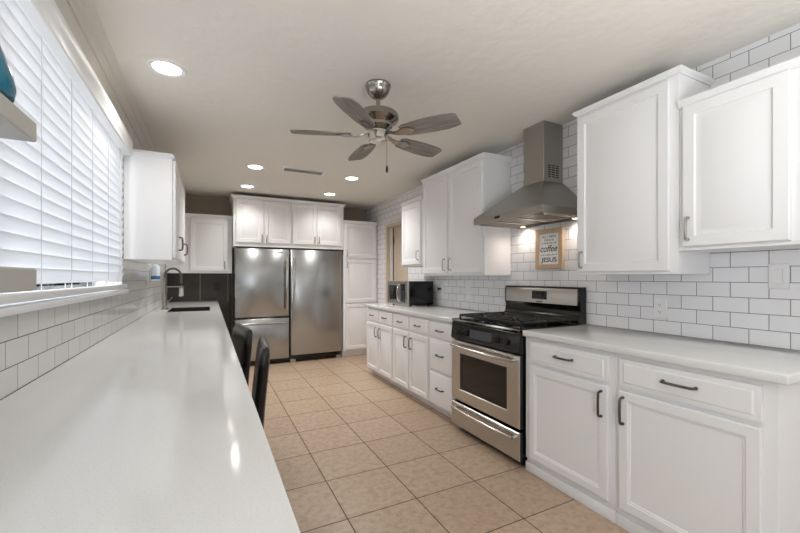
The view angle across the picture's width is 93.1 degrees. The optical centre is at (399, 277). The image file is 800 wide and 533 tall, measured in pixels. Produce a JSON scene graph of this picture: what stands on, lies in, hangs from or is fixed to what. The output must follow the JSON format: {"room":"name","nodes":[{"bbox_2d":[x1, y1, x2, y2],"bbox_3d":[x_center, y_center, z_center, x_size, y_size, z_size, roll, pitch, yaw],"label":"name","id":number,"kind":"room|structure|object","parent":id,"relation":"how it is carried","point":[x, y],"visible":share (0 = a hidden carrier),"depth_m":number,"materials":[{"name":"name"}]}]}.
{"room":"kitchen","nodes":[
{"label":"kitchen","id":0,"kind":"room"},
{"bbox_2d":[0,0,166,400],"bbox_3d":[-1.341,0.035,1.340,0.150,2.446,8.800,0,0,-27],"label":"wall","id":1,"kind":"structure","parent":0,"point":[33,344],"depth_m":1.63,"materials":[{"name":"tile"}]},
{"bbox_2d":[0,92,35,292],"bbox_3d":[-0.725,-0.150,0.571,0.126,0.357,0.472,0,0,-27],"label":"wall shelf","id":2,"kind":"object","parent":1,"relation":"attached to","point":[14,124],"visible":1,"depth_m":0.73,"materials":[{"name":"grey paint"}]},
{"bbox_2d":[0,45,16,102],"bbox_3d":[-0.777,-0.415,0.667,0.146,0.170,0.146,0,0,-27],"label":"vase","id":3,"kind":"object","parent":2,"relation":"on","point":[7,83],"visible":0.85,"depth_m":0.69,"materials":[{"name":"teal ceramic"}]},
{"bbox_2d":[8,281,104,292],"bbox_3d":[-1.209,-0.405,0.989,0.050,0.995,3.355,0,0,-27],"label":"window","id":4,"kind":"structure","parent":1,"relation":"in","point":[78,284],"depth_m":1.88,"materials":[{"name":"white plastic"}]},
{"bbox_2d":[0,289,128,316],"bbox_3d":[-1.153,0.094,1.028,0.165,0.024,3.375,0,0,-27],"label":"trim","id":5,"kind":"structure","parent":1,"relation":"attached to","point":[23,307],"depth_m":1.32,"materials":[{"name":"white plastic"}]},
{"bbox_2d":[0,0,132,304],"bbox_3d":[-1.080,-0.427,1.038,0.080,1.003,3.365,0,0,-27],"label":"window blind","id":6,"kind":"object","parent":1,"relation":"attached to","point":[61,193],"visible":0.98,"depth_m":1.42,"materials":[{"name":"white plastic"}]},
{"bbox_2d":[66,0,155,151],"bbox_3d":[-1.243,-1.157,1.389,0.070,0.060,8.800,0,0,-27],"label":"trim","id":7,"kind":"structure","parent":1,"relation":"attached to","point":[84,12],"depth_m":2.04,"materials":[{"name":"white paint"}]},
{"bbox_2d":[150,264,160,279],"bbox_3d":[-2.421,-0.076,3.752,0.083,0.211,0.084,0,0,-27],"label":"soap dispenser","id":8,"kind":"object","parent":1,"relation":"attached to","point":[155,269],"visible":0.78,"depth_m":3.72,"materials":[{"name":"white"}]},
{"bbox_2d":[151,264,159,275],"bbox_3d":[-2.420,-0.078,3.753,0.078,0.128,0.078,0,0,-27],"label":"bottle","id":9,"kind":"object","parent":8,"relation":"on","point":[155,269],"depth_m":3.72,"materials":[{"name":"white plastic"}]},
{"bbox_2d":[124,149,187,264],"bbox_3d":[-1.981,-0.499,3.162,0.338,0.750,1.202,0,0,-27],"label":"upper cabinet","id":10,"kind":"object","parent":1,"relation":"attached to","point":[154,194],"visible":0.98,"depth_m":2.64,"materials":[{"name":"white paint"}]},
{"bbox_2d":[167,194,365,339],"bbox_3d":[-1.952,0.035,6.036,3.284,2.446,0.162,0,0,-27],"label":"wall","id":11,"kind":"structure","parent":0,"point":[191,281],"depth_m":5.54,"materials":[{"name":"grey paint"}]},
{"bbox_2d":[166,213,232,272],"bbox_3d":[-2.788,-0.462,5.326,0.841,0.810,0.350,0,0,-27],"label":"upper cabinet","id":12,"kind":"object","parent":11,"relation":"attached to","point":[208,238],"visible":0.85,"depth_m":5.24,"materials":[{"name":"white paint"}]},
{"bbox_2d":[214,283,218,290],"bbox_3d":[-2.692,0.138,5.566,0.076,0.120,0.009,0,0,-27],"label":"wall outlet","id":13,"kind":"object","parent":11,"relation":"attached to","point":[216,285],"visible":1,"depth_m":5.56,"materials":[{"name":"black plastic"}]},
{"bbox_2d":[229,194,290,248],"bbox_3d":[-2.063,-0.784,5.590,0.812,0.705,0.550,0,0,-27],"label":"upper cabinet","id":14,"kind":"object","parent":11,"relation":"attached to","point":[257,222],"visible":0.98,"depth_m":5.38,"materials":[{"name":"white paint"}]},
{"bbox_2d":[289,200,345,250],"bbox_3d":[-1.327,-0.784,5.961,0.832,0.705,0.550,0,0,-27],"label":"upper cabinet","id":15,"kind":"object","parent":11,"relation":"attached to","point":[314,225],"visible":0.95,"depth_m":5.73,"materials":[{"name":"white paint"}]},
{"bbox_2d":[248,354,628,532],"bbox_3d":[0.371,1.308,2.202,4.084,0.100,9.200,0,0,-27],"label":"floor","id":16,"kind":"structure","parent":0,"point":[353,451],"depth_m":2.52,"materials":[{"name":"tile"}]},
{"bbox_2d":[232,323,252,384],"bbox_3d":[-1.185,0.781,2.247,0.522,0.953,0.426,0,0,-34],"label":"dining chair","id":17,"kind":"object","parent":16,"relation":"on","point":[242,336],"visible":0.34,"depth_m":2.22,"materials":[{"name":"black leather"}]},
{"bbox_2d":[233,248,288,364],"bbox_3d":[-2.045,0.422,5.585,0.742,1.672,0.564,0,0,-27],"label":"refrigerator","id":18,"kind":"object","parent":16,"relation":"on","point":[260,275],"visible":0.81,"depth_m":5.41,"materials":[{"name":"grey metal"}]},
{"bbox_2d":[252,335,269,428],"bbox_3d":[-0.877,0.781,1.736,0.522,0.953,0.426,0,0,-22],"label":"dining chair","id":19,"kind":"object","parent":16,"relation":"on","point":[262,360],"visible":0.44,"depth_m":1.63,"materials":[{"name":"black leather"}]},
{"bbox_2d":[289,249,341,362],"bbox_3d":[-1.354,0.422,5.940,0.790,1.672,0.552,0,0,-27],"label":"refrigerator","id":20,"kind":"object","parent":16,"relation":"on","point":[315,276],"visible":0.97,"depth_m":5.73,"materials":[{"name":"grey metal"}]},
{"bbox_2d":[339,220,376,356],"bbox_3d":[-0.729,0.180,6.274,0.574,2.155,0.530,0,0,-27],"label":"pantry cabinet","id":21,"kind":"object","parent":16,"relation":"on","point":[359,252],"visible":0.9,"depth_m":6.04,"materials":[{"name":"white paint"}]},
{"bbox_2d":[367,307,399,387],"bbox_3d":[0.001,0.821,4.728,0.663,0.874,0.780,0,0,-27],"label":"base cabinet","id":22,"kind":"object","parent":16,"relation":"on","point":[380,326],"visible":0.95,"depth_m":4.54,"materials":[{"name":"white paint"}]},
{"bbox_2d":[365,303,482,322],"bbox_3d":[0.277,0.362,4.203,0.646,0.039,1.986,0,0,-27],"label":"countertop","id":23,"kind":"structure","parent":22,"relation":"on","point":[441,313],"depth_m":3.92,"materials":[{"name":"white stone"}]},
{"bbox_2d":[388,281,432,305],"bbox_3d":[0.103,0.195,4.707,0.392,0.295,0.545,0,0,-27],"label":"microwave","id":24,"kind":"object","parent":23,"relation":"on","point":[408,293],"visible":1,"depth_m":4.50,"materials":[{"name":"black metal"}]},
{"bbox_2d":[393,312,436,409],"bbox_3d":[0.354,0.821,4.029,0.663,0.874,0.780,0,0,-27],"label":"base cabinet","id":25,"kind":"object","parent":16,"relation":"on","point":[411,334],"visible":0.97,"depth_m":3.84,"materials":[{"name":"white paint"}]},
{"bbox_2d":[430,319,455,418],"bbox_3d":[0.622,0.821,3.497,0.663,0.874,0.407,0,0,-27],"label":"base cabinet","id":26,"kind":"object","parent":16,"relation":"on","point":[440,331],"visible":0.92,"depth_m":3.36,"materials":[{"name":"white paint"}]},
{"bbox_2d":[450,285,585,464],"bbox_3d":[0.861,0.665,2.943,0.716,1.185,0.772,0,0,-27],"label":"gas range","id":27,"kind":"object","parent":16,"relation":"on","point":[489,348],"visible":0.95,"depth_m":2.78,"materials":[{"name":"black metal"}]},
{"bbox_2d":[452,316,577,332],"bbox_3d":[0.852,0.350,2.938,0.556,0.025,0.772,0,0,-27],"label":"cooktop","id":28,"kind":"object","parent":27,"relation":"in","point":[485,324],"depth_m":2.72,"materials":[{"name":"black metal"}]},
{"bbox_2d":[526,337,617,523],"bbox_3d":[1.209,0.821,2.331,0.663,0.874,0.613,0,0,-27],"label":"base cabinet","id":29,"kind":"object","parent":16,"relation":"on","point":[571,389],"visible":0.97,"depth_m":2.14,"materials":[{"name":"white paint"}]},
{"bbox_2d":[523,325,799,384],"bbox_3d":[1.366,0.362,2.041,0.646,0.039,1.270,0,0,-27],"label":"countertop","id":30,"kind":"structure","parent":29,"relation":"on","point":[768,364],"depth_m":1.80,"materials":[{"name":"white stone"}]},
{"bbox_2d":[616,354,799,532],"bbox_3d":[1.486,0.821,1.780,0.663,0.874,0.618,0,0,-27],"label":"base cabinet","id":31,"kind":"object","parent":16,"relation":"on","point":[698,450],"visible":0.98,"depth_m":1.58,"materials":[{"name":"white paint"}]},
{"bbox_3d":[-2.311,0.821,4.143,0.619,0.874,2.860,0,0,-27],"label":"base cabinet","id":32,"kind":"object","parent":16,"relation":"on","visible":0},
{"bbox_2d":[0,301,300,532],"bbox_3d":[-1.505,0.362,2.537,0.630,0.039,6.486,0,0,-27],"label":"countertop","id":33,"kind":"structure","parent":32,"relation":"on","point":[155,426],"depth_m":0.79,"materials":[{"name":"white stone"}]},
{"bbox_2d":[161,267,183,309],"bbox_3d":[-2.443,0.119,4.079,0.224,0.449,0.064,0,0,-14],"label":"kitchen faucet","id":34,"kind":"object","parent":33,"relation":"on","point":[181,288],"visible":0.99,"depth_m":4.06,"materials":[{"name":"silver metal"}]},
{"bbox_2d":[168,307,209,311],"bbox_3d":[-2.254,0.460,4.077,0.380,0.236,0.588,0,0,-27],"label":"sink","id":35,"kind":"object","parent":33,"relation":"in","point":[182,309],"visible":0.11,"depth_m":4.33,"materials":[{"name":"black"}]},
{"bbox_2d":[91,0,799,208],"bbox_3d":[0.371,-1.238,2.202,4.084,0.100,9.200,0,0,-27],"label":"ceiling","id":36,"kind":"structure","parent":0,"point":[259,71],"depth_m":2.13,"materials":[{"name":"white paint"}]},
{"bbox_2d":[146,58,186,77],"bbox_3d":[-1.323,-1.183,2.152,0.196,0.008,0.196,0,0,-27],"label":"recessed light","id":37,"kind":"object","parent":36,"relation":"in","point":[164,67],"visible":1,"depth_m":2.14,"materials":[{"name":"white plastic"}]},
{"bbox_2d":[239,184,254,187],"bbox_3d":[-1.991,-1.183,4.943,0.196,0.008,0.196,0,0,-27],"label":"recessed light","id":38,"kind":"object","parent":36,"relation":"in","point":[241,185],"visible":1,"depth_m":4.94,"materials":[{"name":"white plastic"}]},
{"bbox_2d":[246,164,264,169],"bbox_3d":[-1.555,-1.183,4.076,0.196,0.008,0.196,0,0,-27],"label":"recessed light","id":39,"kind":"object","parent":36,"relation":"in","point":[250,166],"visible":1,"depth_m":4.07,"materials":[{"name":"white plastic"}]},
{"bbox_2d":[281,166,325,175],"bbox_3d":[-1.077,-1.182,4.239,0.470,0.010,0.170,0,0,-27],"label":"ceiling vent","id":40,"kind":"object","parent":36,"relation":"in","point":[286,169],"visible":1,"depth_m":4.23,"materials":[{"name":"white plastic"}]},
{"bbox_2d":[323,192,336,195],"bbox_3d":[-1.000,-1.183,5.408,0.196,0.008,0.196,0,0,-27],"label":"recessed light","id":41,"kind":"object","parent":36,"relation":"in","point":[327,193],"visible":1,"depth_m":5.41,"materials":[{"name":"white plastic"}]},
{"bbox_2d":[344,176,359,180],"bbox_3d":[-0.577,-1.183,4.546,0.196,0.008,0.196,0,0,-27],"label":"recessed light","id":42,"kind":"object","parent":36,"relation":"in","point":[349,178],"visible":1,"depth_m":4.54,"materials":[{"name":"white plastic"}]},
{"bbox_2d":[290,79,461,172],"bbox_3d":[-0.146,-0.916,2.377,1.029,0.542,0.984,0,0,-27],"label":"ceiling fan","id":43,"kind":"object","parent":36,"relation":"hanging from","point":[378,120],"visible":1,"depth_m":2.27,"materials":[{"name":"silver metal"}]},
{"bbox_2d":[366,23,799,350],"bbox_3d":[1.457,0.035,2.749,0.150,2.446,8.800,0,0,-27],"label":"wall","id":44,"kind":"structure","parent":0,"point":[733,303],"depth_m":2.27,"materials":[{"name":"white tile"}]},
{"bbox_2d":[390,228,392,280],"bbox_3d":[-0.130,0.248,5.879,0.040,2.020,0.013,0,0,-27],"label":"trim","id":45,"kind":"structure","parent":44,"relation":"attached to","point":[391,229],"depth_m":5.87,"materials":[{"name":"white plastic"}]},
{"bbox_2d":[393,228,393,280],"bbox_3d":[-0.103,0.248,5.894,0.008,2.020,0.011,0,0,-27],"label":"trim","id":46,"kind":"structure","parent":44,"relation":"attached to","point":[393,228],"depth_m":5.89,"materials":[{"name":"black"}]},
{"bbox_2d":[386,220,407,302],"bbox_3d":[0.006,0.223,5.607,0.152,2.070,0.724,0,0,-27],"label":"trim","id":47,"kind":"structure","parent":44,"relation":"attached to","point":[399,223],"depth_m":5.86,"materials":[{"name":"beige paint"}]},
{"bbox_2d":[393,226,405,280],"bbox_3d":[0.027,0.243,5.606,0.105,2.010,0.636,0,0,-27],"label":"door","id":48,"kind":"structure","parent":44,"relation":"in","point":[399,271],"depth_m":5.74,"materials":[{"name":"beige paint"}]},
{"bbox_2d":[400,196,422,266],"bbox_3d":[0.249,-0.523,4.576,0.358,0.787,0.520,0,0,-27],"label":"upper cabinet","id":49,"kind":"object","parent":44,"relation":"attached to","point":[412,210],"visible":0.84,"depth_m":4.46,"materials":[{"name":"white paint"}]},
{"bbox_2d":[439,285,442,295],"bbox_3d":[0.485,0.158,4.499,0.009,0.124,0.076,0,0,-27],"label":"wall outlet","id":50,"kind":"object","parent":44,"relation":"attached to","point":[440,286],"visible":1,"depth_m":4.49,"materials":[{"name":"white plastic"}]},
{"bbox_2d":[421,152,512,275],"bbox_3d":[0.614,-0.553,3.850,0.358,1.073,1.099,0,0,-27],"label":"upper cabinet","id":51,"kind":"object","parent":44,"relation":"attached to","point":[453,197],"visible":0.98,"depth_m":3.54,"materials":[{"name":"white paint"}]},
{"bbox_2d":[474,120,576,228],"bbox_3d":[0.996,-0.805,2.931,0.505,0.763,0.720,0,0,-27],"label":"range hood","id":52,"kind":"object","parent":44,"relation":"attached to","point":[543,199],"visible":0.94,"depth_m":2.89,"materials":[{"name":"silver metal"}]},
{"bbox_2d":[535,227,563,268],"bbox_3d":[1.203,-0.230,3.058,0.021,0.325,0.275,0,0,-27],"label":"framed print","id":53,"kind":"object","parent":44,"relation":"attached to","point":[549,243],"visible":1,"depth_m":3.04,"materials":[{"name":"brown wood"}]},
{"bbox_2d":[572,64,713,274],"bbox_3d":[1.408,-0.548,2.274,0.358,1.062,0.645,0,0,-27],"label":"upper cabinet","id":54,"kind":"object","parent":44,"relation":"attached to","point":[628,140],"visible":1,"depth_m":2.13,"materials":[{"name":"white paint"}]},
{"bbox_2d":[654,298,666,318],"bbox_3d":[1.587,0.188,2.313,0.009,0.124,0.076,0,0,-27],"label":"wall outlet","id":55,"kind":"object","parent":44,"relation":"attached to","point":[660,304],"visible":1,"depth_m":2.31,"materials":[{"name":"white plastic"}]},
{"bbox_2d":[677,56,799,252],"bbox_3d":[1.730,-0.515,1.635,0.358,0.763,0.822,0,0,-27],"label":"upper cabinet","id":56,"kind":"object","parent":44,"relation":"attached to","point":[740,137],"visible":1,"depth_m":1.71,"materials":[{"name":"white paint"}]},
{"bbox_2d":[768,263,788,288],"bbox_3d":[1.828,-0.004,1.833,0.010,0.124,0.076,0,0,-27],"label":"light switch","id":57,"kind":"object","parent":44,"relation":"attached to","point":[778,274],"visible":1,"depth_m":1.83,"materials":[{"name":"white plastic"}]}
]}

